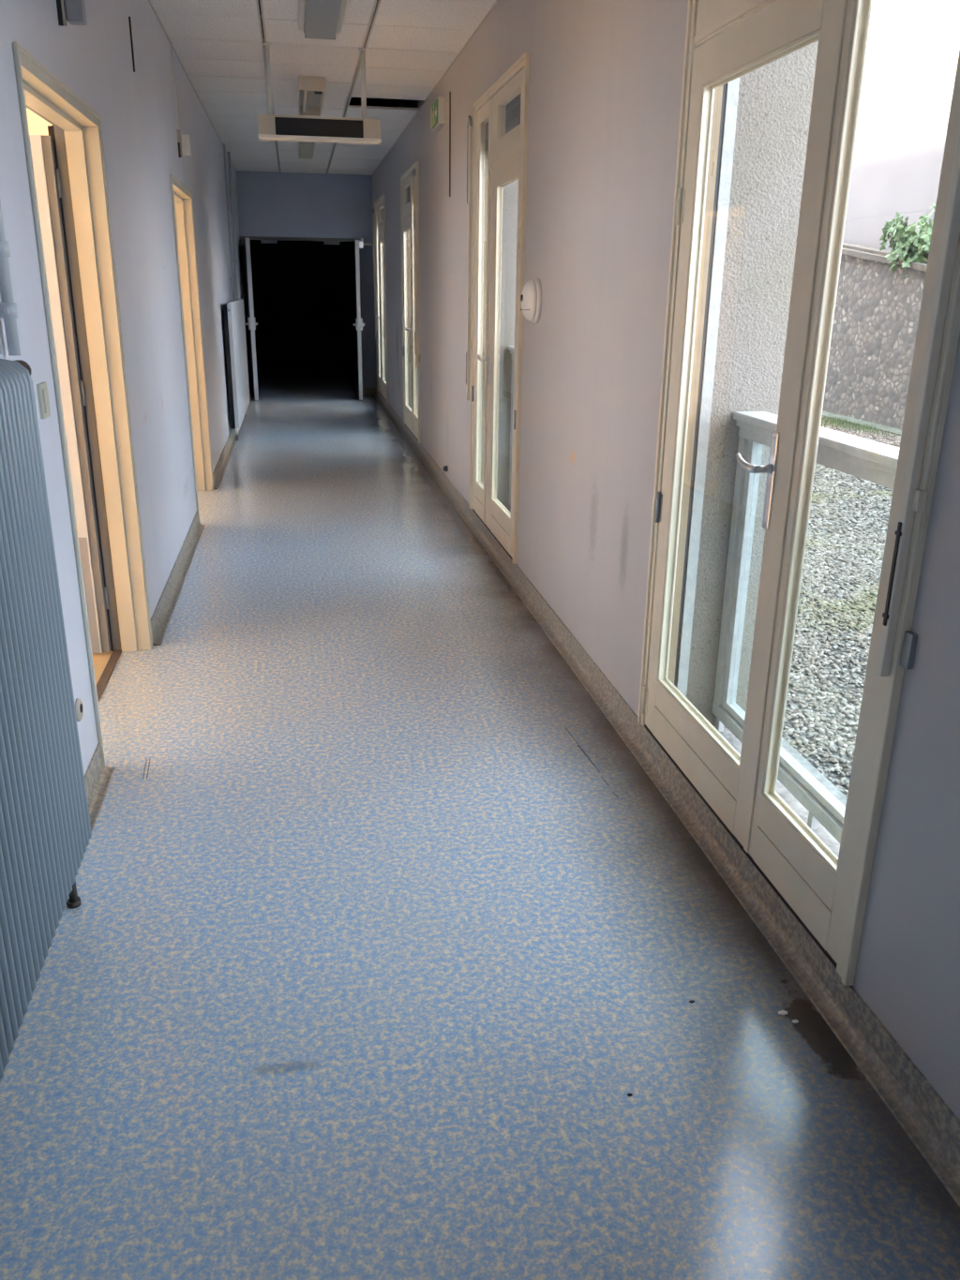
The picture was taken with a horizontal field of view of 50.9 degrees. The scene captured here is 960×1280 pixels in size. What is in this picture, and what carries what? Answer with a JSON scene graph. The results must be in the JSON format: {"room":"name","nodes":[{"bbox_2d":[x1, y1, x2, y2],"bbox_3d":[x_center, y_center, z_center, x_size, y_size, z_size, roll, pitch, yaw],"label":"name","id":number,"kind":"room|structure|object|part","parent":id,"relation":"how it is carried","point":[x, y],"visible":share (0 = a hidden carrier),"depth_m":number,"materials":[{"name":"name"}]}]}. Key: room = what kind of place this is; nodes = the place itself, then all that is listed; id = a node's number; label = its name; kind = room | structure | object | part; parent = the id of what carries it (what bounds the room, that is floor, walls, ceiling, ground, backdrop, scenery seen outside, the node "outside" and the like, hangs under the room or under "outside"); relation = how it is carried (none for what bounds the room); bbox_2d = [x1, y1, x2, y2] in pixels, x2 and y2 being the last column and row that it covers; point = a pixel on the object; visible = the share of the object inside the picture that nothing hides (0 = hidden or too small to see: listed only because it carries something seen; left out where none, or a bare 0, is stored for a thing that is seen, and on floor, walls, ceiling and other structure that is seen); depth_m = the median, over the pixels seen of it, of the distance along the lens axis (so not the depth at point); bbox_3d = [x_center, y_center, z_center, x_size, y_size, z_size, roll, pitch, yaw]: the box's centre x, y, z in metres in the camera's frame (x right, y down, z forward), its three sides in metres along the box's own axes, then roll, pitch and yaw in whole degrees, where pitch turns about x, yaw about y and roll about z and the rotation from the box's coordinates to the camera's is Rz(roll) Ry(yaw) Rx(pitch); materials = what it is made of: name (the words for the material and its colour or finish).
{"room":"hospital interior","nodes":[
{"label":"hospital interior","id":0,"kind":"room"},
{"bbox_2d":[26,107,52,135],"bbox_3d":[-3.555,-1.048,2.848,4.238,3.100,4.200,-3,20,-10],"label":"wall","id":1,"kind":"structure","parent":0,"point":[37,125],"depth_m":4.78,"materials":[{"name":"beige paint"}]},
{"bbox_2d":[0,0,249,774],"bbox_3d":[-1.675,-1.805,4.704,0.152,3.350,20.500,-3,20,-10],"label":"wall","id":2,"kind":"structure","parent":0,"point":[136,110],"depth_m":4.71,"materials":[{"name":"purple paint"}]},
{"bbox_2d":[0,331,3,354],"bbox_3d":[-1.124,-1.435,2.106,0.035,1.615,0.048,-3,20,-10],"label":"pipe","id":3,"kind":"object","parent":2,"relation":"attached to","point":[1,345],"visible":1,"depth_m":2.36,"materials":[{"name":"grey metal"}]},
{"bbox_2d":[0,198,21,355],"bbox_3d":[-1.137,-1.470,2.220,0.045,1.625,0.047,13,23,31],"label":"pipe","id":4,"kind":"object","parent":2,"relation":"attached to","point":[8,310],"visible":1,"depth_m":2.43,"materials":[{"name":"white metal"}]},
{"bbox_2d":[36,381,50,418],"bbox_3d":[-1.222,-0.673,2.830,0.014,0.095,0.080,-3,20,-10],"label":"wall switch","id":5,"kind":"object","parent":2,"relation":"attached to","point":[42,390],"visible":1,"depth_m":2.81,"materials":[{"name":"grey plastic"}]},
{"bbox_2d":[56,0,86,26],"bbox_3d":[-1.325,-2.317,3.186,0.078,0.670,0.066,-3,20,-10],"label":"lamp","id":6,"kind":"object","parent":2,"relation":"attached to","point":[72,11],"visible":1,"depth_m":3.26,"materials":[{"name":"beige plastic"}]},
{"bbox_2d":[74,698,83,721],"bbox_3d":[-1.226,0.214,3.089,0.013,0.072,0.072,-3,20,-10],"label":"wall socket","id":7,"kind":"object","parent":2,"relation":"attached to","point":[79,707],"visible":0.98,"depth_m":3.07,"materials":[{"name":"beige plastic"}]},
{"bbox_2d":[12,41,153,764],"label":"door","id":8,"kind":"structure","parent":2,"relation":"in","point":[66,170],"depth_m":4.02,"materials":[{"name":"yellow paint"}]},
{"bbox_3d":[-2.180,-0.164,4.247,1.054,0.518,0.004,-3,20,-10],"label":"kick plate","id":9,"kind":"part","parent":8,"relation":"part of","materials":[{"name":"grey"}]},
{"bbox_2d":[0,393,252,1082],"bbox_3d":[-1.598,-0.276,5.259,0.046,0.098,20.492,-3,20,-10],"label":"baseboard","id":10,"kind":"structure","parent":2,"relation":"attached to","point":[97,776],"depth_m":4.99,"materials":[{"name":"stone"}]},
{"bbox_2d":[128,16,134,72],"bbox_3d":[-1.657,-2.834,4.797,0.009,0.230,0.010,-3,20,-10],"label":"stub","id":11,"kind":"object","parent":2,"relation":"attached to","point":[129,22],"visible":1,"depth_m":4.79,"materials":[{"name":"grey metal"}]},
{"bbox_2d":[169,43,191,157],"bbox_3d":[-1.956,-3.521,6.595,0.078,0.670,0.066,-3,20,-10],"label":"lamp","id":12,"kind":"object","parent":2,"relation":"attached to","point":[183,141],"visible":1,"depth_m":6.64,"materials":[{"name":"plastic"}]},
{"bbox_2d":[169,174,213,521],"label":"door","id":13,"kind":"structure","parent":2,"relation":"in","point":[181,196],"depth_m":7.51,"materials":[{"name":"yellow paint"}]},
{"bbox_2d":[223,143,235,298],"bbox_3d":[-2.832,-4.708,11.378,0.043,1.620,0.043,13,23,31],"label":"pipe","id":14,"kind":"object","parent":2,"relation":"attached to","point":[224,150],"visible":1,"depth_m":11.37,"materials":[{"name":"grey metal"}]},
{"bbox_2d":[227,151,238,299],"bbox_3d":[-2.950,-4.884,12.052,0.056,1.736,0.152,-3,20,-10],"label":"pipe","id":15,"kind":"object","parent":2,"relation":"attached to","point":[229,153],"visible":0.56,"depth_m":12.06,"materials":[{"name":"grey metal"}]},
{"bbox_2d":[222,298,249,440],"bbox_3d":[-2.699,-3.051,11.207,0.105,1.370,2.651,-3,20,-10],"label":"panel radiator","id":16,"kind":"object","parent":2,"relation":"attached to","point":[233,314],"visible":1,"depth_m":10.24,"materials":[{"name":"white metal"}]},
{"bbox_3d":[-2.714,-3.125,11.205,0.042,1.190,2.520,-3,20,-10],"label":"panel","id":17,"kind":"part","parent":16,"relation":"part of","materials":[{"name":"white metal"}]},
{"bbox_2d":[249,239,357,369],"bbox_3d":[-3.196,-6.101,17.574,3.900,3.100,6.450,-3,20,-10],"label":"doorway","id":18,"kind":"structure","parent":0,"point":[303,291],"depth_m":20.58,"materials":[{"name":"black"}]},
{"bbox_2d":[235,149,375,393],"bbox_3d":[-2.493,-5.237,14.457,2.090,3.350,0.150,-3,20,-10],"label":"wall","id":19,"kind":"structure","parent":0,"point":[270,203],"depth_m":14.12,"materials":[{"name":"blue paint"}]},
{"bbox_2d":[238,236,371,400],"bbox_3d":[-2.424,-4.537,14.248,1.827,2.170,0.921,-3,20,-10],"label":"door","id":20,"kind":"structure","parent":19,"relation":"in","point":[250,323],"depth_m":14.01,"materials":[{"name":"grey paint"}]},
{"bbox_3d":[-2.960,-5.593,14.155,0.220,0.040,0.055,-3,20,-10],"label":"closer rail","id":21,"kind":"part","parent":20,"relation":"part of","materials":[{"name":"silver metal"}]},
{"bbox_3d":[-2.103,-5.632,14.300,0.220,0.040,0.055,-3,20,-10],"label":"closer rail","id":22,"kind":"part","parent":20,"relation":"part of","materials":[{"name":"silver metal"}]},
{"bbox_3d":[-1.576,-5.546,14.043,0.135,0.090,0.070,-3,20,-10],"label":"closer arm","id":23,"kind":"part","parent":20,"relation":"part of","materials":[{"name":"white plastic"}]},
{"bbox_2d":[363,387,375,394],"bbox_3d":[-1.639,-3.715,15.060,0.185,0.100,0.020,-3,20,-10],"label":"baseboard","id":24,"kind":"structure","parent":19,"relation":"attached to","point":[366,391],"depth_m":15.05,"materials":[{"name":"plastic"}]},
{"bbox_2d":[149,0,496,175],"bbox_3d":[-0.619,-3.017,4.170,1.860,0.018,21.052,-3,20,-10],"label":"ceiling","id":25,"kind":"structure","parent":0,"point":[411,44],"depth_m":6.94,"materials":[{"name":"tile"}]},
{"bbox_2d":[297,141,314,159],"bbox_3d":[-1.870,-5.315,10.857,0.175,0.105,1.300,-3,20,-10],"label":"ceiling light","id":26,"kind":"object","parent":25,"relation":"attached to","point":[305,149],"visible":0.66,"depth_m":10.74,"materials":[{"name":"grey plastic"}]},
{"bbox_2d":[297,75,325,116],"bbox_3d":[-1.348,-4.322,8.032,0.195,0.095,1.220,-3,20,-10],"label":"ceiling light","id":27,"kind":"object","parent":25,"relation":"attached to","point":[311,90],"visible":1,"depth_m":7.92,"materials":[{"name":"beige plastic"}]},
{"bbox_2d":[257,42,381,144],"bbox_3d":[-1.057,-3.575,6.605,0.800,0.552,0.130,-3,20,-10],"label":"sign box","id":28,"kind":"object","parent":25,"relation":"hanging from","point":[364,130],"visible":1,"depth_m":6.62,"materials":[{"name":"beige"}]},
{"bbox_3d":[-1.366,-3.622,6.521,0.056,0.415,0.056,-3,20,-10],"label":"rod","id":29,"kind":"part","parent":28,"relation":"part of","materials":[{"name":"white plastic"}]},
{"bbox_3d":[-1.054,-3.370,6.630,0.571,0.104,0.008,-3,20,-10],"label":"blank panel","id":30,"kind":"part","parent":28,"relation":"part of","materials":[{"name":"black plastic"}]},
{"bbox_3d":[-0.765,-3.650,6.622,0.056,0.415,0.056,-3,20,-10],"label":"rod","id":31,"kind":"part","parent":28,"relation":"part of","materials":[{"name":"white plastic"}]},
{"bbox_2d":[297,0,346,39],"bbox_3d":[-0.810,-3.335,5.218,0.250,0.082,1.561,-3,20,-10],"label":"ceiling light","id":32,"kind":"object","parent":25,"relation":"attached to","point":[318,19],"visible":1,"depth_m":5.53,"materials":[{"name":"grey plastic"}]},
{"bbox_2d":[0,362,959,1279],"bbox_3d":[-3.373,-1.184,8.109,6.160,0.120,27.000,-3,20,-10],"label":"floor","id":33,"kind":"structure","parent":0,"point":[377,945],"depth_m":2.38,"materials":[{"name":"plastic"}]},
{"bbox_2d":[0,358,91,1080],"bbox_3d":[-0.950,0.241,1.869,0.096,1.384,1.540,-3,20,-10],"label":"radiator","id":34,"kind":"object","parent":33,"relation":"on","point":[45,827],"visible":1,"depth_m":2.15,"materials":[{"name":"grey metal"}]},
{"bbox_3d":[-1.069,-0.612,2.320,0.058,0.057,0.100,-3,20,-10],"label":"valve knob","id":35,"kind":"part","parent":34,"relation":"part of","materials":[{"name":"brown plastic"}]},
{"bbox_2d":[777,1010,787,1015],"bbox_3d":[0.688,0.846,2.289,0.023,0.007,0.014,-3,20,-10],"label":"flake","id":36,"kind":"object","parent":33,"relation":"on","point":[781,1012],"visible":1,"depth_m":2.29,"materials":[{"name":"white plastic"}]},
{"bbox_2d":[353,41,818,728],"bbox_3d":[-0.041,-6.201,6.953,0.330,11.000,31.000,-3,20,-10],"label":"wall","id":37,"kind":"structure","parent":0,"point":[774,101],"depth_m":3.19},
{"bbox_2d":[718,728,847,857],"bbox_3d":[0.976,0.589,2.978,0.400,0.082,1.430,-3,20,-10],"label":"trim","id":38,"kind":"structure","parent":37,"relation":"attached to","point":[821,832],"depth_m":3.17,"materials":[{"name":"metal"}]},
{"bbox_2d":[711,411,898,843],"bbox_3d":[0.983,0.022,2.779,0.110,1.120,1.426,-3,20,-10],"label":"guard rail","id":39,"kind":"object","parent":38,"relation":"on","point":[875,462],"visible":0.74,"depth_m":3.21,"materials":[{"name":"white metal"}]},
{"bbox_3d":[0.868,-0.191,3.404,0.050,0.970,0.085,-3,20,-10],"label":"post","id":40,"kind":"part","parent":39,"relation":"part of","materials":[{"name":"white paint"}]},
{"bbox_3d":[0.977,0.488,2.942,0.056,0.133,1.426,-3,20,-10],"label":"rail","id":41,"kind":"part","parent":39,"relation":"part of","materials":[{"name":"white paint"}]},
{"bbox_3d":[0.990,-0.467,2.607,0.110,0.082,1.426,-3,20,-10],"label":"handrail","id":42,"kind":"part","parent":39,"relation":"part of","materials":[{"name":"white paint"}]},
{"bbox_3d":[0.349,-0.607,6.364,0.400,0.082,1.480,-3,20,-10],"label":"trim","id":43,"kind":"structure","parent":37,"relation":"attached to","visible":0},
{"bbox_2d":[507,345,514,506],"bbox_3d":[0.357,-1.174,6.165,0.110,1.120,1.476,-3,20,-10],"label":"guard rail","id":44,"kind":"object","parent":43,"relation":"on","point":[511,349],"visible":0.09,"depth_m":6.79,"materials":[{"name":"white paint"}]},
{"bbox_3d":[0.237,-1.395,6.813,0.050,0.970,0.085,-3,20,-10],"label":"post","id":45,"kind":"part","parent":44,"relation":"part of","materials":[{"name":"white paint"}]},
{"bbox_3d":[0.364,-1.663,5.993,0.110,0.082,1.476,-3,20,-10],"label":"handrail","id":46,"kind":"part","parent":44,"relation":"part of","materials":[{"name":"white paint"}]},
{"bbox_2d":[372,0,959,1120],"bbox_3d":[0.272,-1.894,5.033,0.080,3.350,20.500,-3,20,-10],"label":"wall","id":47,"kind":"structure","parent":0,"point":[605,76],"depth_m":3.77,"materials":[{"name":"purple paint"}]},
{"bbox_2d":[148,0,498,175],"bbox_3d":[-0.618,-3.015,4.169,1.876,0.026,21.065,-3,20,-10],"label":"trim","id":48,"kind":"structure","parent":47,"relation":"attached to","point":[377,2],"depth_m":6.84,"materials":[{"name":"grey paint"}]},
{"bbox_2d":[373,193,387,402],"bbox_3d":[-1.278,-4.524,13.488,0.208,2.538,1.525,-3,20,-10],"label":"door","id":49,"kind":"structure","parent":47,"relation":"in","point":[379,205],"depth_m":13.49,"materials":[{"name":"beige paint"}]},
{"bbox_2d":[372,208,376,338],"bbox_3d":[-1.482,-5.118,14.110,0.024,1.720,0.128,-3,20,-10],"label":"strap","id":50,"kind":"object","parent":49,"relation":"attached to","point":[372,208],"visible":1,"depth_m":14.05,"materials":[{"name":"beige"}]},
{"bbox_3d":[-1.377,-4.713,13.852,0.004,2.162,0.292,-3,20,-10],"label":"glass pane","id":51,"kind":"part","parent":49,"relation":"part of","materials":[{"name":"clear glass"}]},
{"bbox_3d":[-1.245,-5.415,12.899,0.049,0.356,0.881,-3,20,-10],"label":"transom sash","id":52,"kind":"part","parent":49,"relation":"part of","materials":[{"name":"beige paint"}]},
{"bbox_3d":[-1.237,-5.423,12.847,0.004,0.164,0.584,-3,20,-10],"label":"glass pane","id":53,"kind":"part","parent":49,"relation":"part of","materials":[{"name":"clear glass"}]},
{"bbox_3d":[-1.255,-4.289,13.244,0.004,1.767,0.582,-3,20,-10],"label":"glass pane","id":54,"kind":"part","parent":49,"relation":"part of","materials":[{"name":"clear glass"}]},
{"bbox_2d":[400,161,419,443],"bbox_3d":[-0.653,-3.330,10.107,0.208,2.538,1.475,-3,20,-10],"label":"door","id":55,"kind":"structure","parent":47,"relation":"in","point":[410,372],"depth_m":10.17,"materials":[{"name":"beige paint"}]},
{"bbox_3d":[-0.712,-4.395,10.014,0.049,0.356,0.843,-3,20,-10],"label":"transom sash","id":56,"kind":"part","parent":55,"relation":"part of","materials":[{"name":"beige paint"}]},
{"bbox_3d":[-0.711,-4.418,10.001,0.004,0.164,0.672,-3,20,-10],"label":"glass pane","id":57,"kind":"part","parent":55,"relation":"part of","materials":[{"name":"clear glass"}]},
{"bbox_3d":[-0.728,-3.283,10.398,0.004,1.767,0.670,-3,20,-10],"label":"glass pane","id":58,"kind":"part","parent":55,"relation":"part of","materials":[{"name":"clear glass"}]},
{"bbox_2d":[412,168,416,365],"bbox_3d":[-0.609,-3.451,9.392,0.024,1.720,0.128,-3,20,-10],"label":"strap","id":59,"kind":"object","parent":55,"relation":"attached to","point":[413,170],"visible":1,"depth_m":9.33,"materials":[{"name":"beige"}]},
{"bbox_3d":[-0.610,-3.249,9.708,0.004,2.162,0.385,-3,20,-10],"label":"glass pane","id":60,"kind":"part","parent":55,"relation":"part of","materials":[{"name":"clear glass"}]},
{"bbox_2d":[430,96,445,132],"bbox_3d":[-0.319,-3.944,7.569,0.056,0.180,0.440,-3,20,-10],"label":"exit sign","id":61,"kind":"object","parent":47,"relation":"attached to","point":[438,109],"visible":1,"depth_m":7.41,"materials":[{"name":"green plastic"}]},
{"bbox_2d":[448,91,450,196],"bbox_3d":[-0.214,-3.537,7.206,0.009,0.680,0.012,-3,20,-10],"label":"cable","id":62,"kind":"object","parent":47,"relation":"attached to","point":[449,92],"visible":1,"depth_m":7.20,"materials":[{"name":"grey plastic"}]},
{"bbox_2d":[469,51,529,564],"bbox_3d":[0.126,-1.843,5.899,0.208,2.538,1.525,-3,20,-10],"label":"door","id":63,"kind":"structure","parent":47,"relation":"in","point":[499,136],"depth_m":5.91,"materials":[{"name":"beige paint"}]},
{"bbox_2d":[465,115,472,400],"bbox_3d":[-0.080,-2.440,6.531,0.024,1.720,0.128,-3,20,-10],"label":"strap","id":64,"kind":"object","parent":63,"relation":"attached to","point":[468,125],"visible":1,"depth_m":6.44,"materials":[{"name":"beige"}]},
{"bbox_3d":[0.014,-1.715,6.128,0.054,0.035,0.129,-3,20,-10],"label":"lever","id":65,"kind":"part","parent":63,"relation":"part of","materials":[{"name":"silver metal"}]},
{"bbox_3d":[0.051,-1.666,6.096,0.008,0.240,0.034,-3,20,-10],"label":"handle","id":66,"kind":"part","parent":63,"relation":"part of","materials":[{"name":"silver metal"}]},
{"bbox_3d":[0.159,-2.734,5.311,0.049,0.356,0.881,-3,20,-10],"label":"transom sash","id":67,"kind":"part","parent":63,"relation":"part of","materials":[{"name":"beige paint"}]},
{"bbox_2d":[505,92,520,133],"bbox_3d":[0.203,-2.899,5.527,0.009,0.298,1.460,-3,20,-10],"label":"roller shutter","id":68,"kind":"object","parent":47,"relation":"attached to","point":[513,108],"depth_m":5.61,"materials":[{"name":"grey metal"}]},
{"bbox_2d":[519,277,541,323],"bbox_3d":[0.235,-1.631,4.840,0.081,0.208,0.208,-3,20,-10],"label":"bell","id":69,"kind":"object","parent":47,"relation":"attached to","point":[530,297],"visible":1,"depth_m":4.78,"materials":[{"name":"white plastic"}]},
{"bbox_2d":[372,387,959,1206],"bbox_3d":[0.189,-0.357,5.561,0.046,0.098,20.500,-3,20,-10],"label":"baseboard","id":70,"kind":"structure","parent":47,"relation":"attached to","point":[920,1111],"depth_m":2.59,"materials":[{"name":"stone"}]},
{"bbox_2d":[637,0,959,985],"bbox_3d":[0.756,-0.639,2.490,0.208,2.538,1.475,-3,20,-10],"label":"door","id":71,"kind":"structure","parent":47,"relation":"in","point":[726,40],"depth_m":2.48,"materials":[{"name":"beige paint"}]},
{"bbox_3d":[0.698,-1.705,2.398,0.049,0.356,0.843,-3,20,-10],"label":"transom sash","id":72,"kind":"part","parent":71,"relation":"part of","materials":[{"name":"beige paint"}]},
{"bbox_3d":[0.681,-0.442,2.525,0.054,0.035,0.129,-3,20,-10],"label":"lever","id":73,"kind":"part","parent":71,"relation":"part of","materials":[{"name":"silver metal"}]},
{"bbox_3d":[0.718,-0.393,2.493,0.008,0.240,0.034,-3,20,-10],"label":"handle","id":74,"kind":"part","parent":71,"relation":"part of","materials":[{"name":"silver metal"}]},
{"bbox_3d":[0.832,0.019,1.956,0.013,0.070,0.026,-3,20,-10],"label":"latch plate","id":75,"kind":"part","parent":71,"relation":"part of","materials":[{"name":"silver metal"}]},
{"bbox_2d":[875,122,959,676],"bbox_3d":[0.801,-0.758,1.770,0.024,1.720,0.128,-3,20,-10],"label":"strap","id":76,"kind":"object","parent":71,"relation":"attached to","point":[950,229],"visible":1,"depth_m":1.83,"materials":[{"name":"beige"}]},
{"label":"outside","id":77,"kind":"structure","parent":0,"visible":0},
{"bbox_2d":[782,426,896,794],"bbox_3d":[3.716,-1.275,9.388,7.440,0.188,31.000,-3,20,-10],"label":"ground","id":78,"kind":"structure","parent":77,"point":[812,757],"depth_m":4.85,"materials":[{"name":"grey gravel"}]},
{"bbox_2d":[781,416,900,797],"bbox_3d":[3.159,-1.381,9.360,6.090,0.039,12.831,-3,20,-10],"label":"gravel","id":79,"kind":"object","parent":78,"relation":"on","point":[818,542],"visible":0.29,"depth_m":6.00,"materials":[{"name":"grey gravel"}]},
{"bbox_2d":[819,414,899,436],"bbox_3d":[4.790,-2.966,13.812,0.947,0.100,2.251,-3,20,-10],"label":"grass","id":80,"kind":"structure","parent":78,"relation":"on","point":[833,420],"depth_m":13.72,"materials":[{"name":"green plant"}]},
{"bbox_2d":[820,241,926,435],"bbox_3d":[5.399,-4.861,14.354,0.610,3.712,20.000,-3,20,-10],"label":"wall","id":81,"kind":"structure","parent":78,"relation":"on","point":[875,319],"depth_m":14.02,"materials":[{"name":"stone"}]},
{"bbox_2d":[878,202,936,278],"bbox_3d":[5.639,-5.151,13.079,0.480,0.925,1.428,-3,20,-10],"label":"plant","id":82,"kind":"object","parent":81,"relation":"on","point":[909,245],"visible":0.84,"depth_m":13.07,"materials":[{"name":"green plant"}]},
{"bbox_2d":[842,0,959,250],"bbox_3d":[6.689,-12.049,25.247,6.020,9.700,27.490,-3,20,-10],"label":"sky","id":83,"kind":"structure","parent":78,"relation":"on","point":[912,52],"depth_m":13.85,"materials":[{"name":"stone"}]}
]}

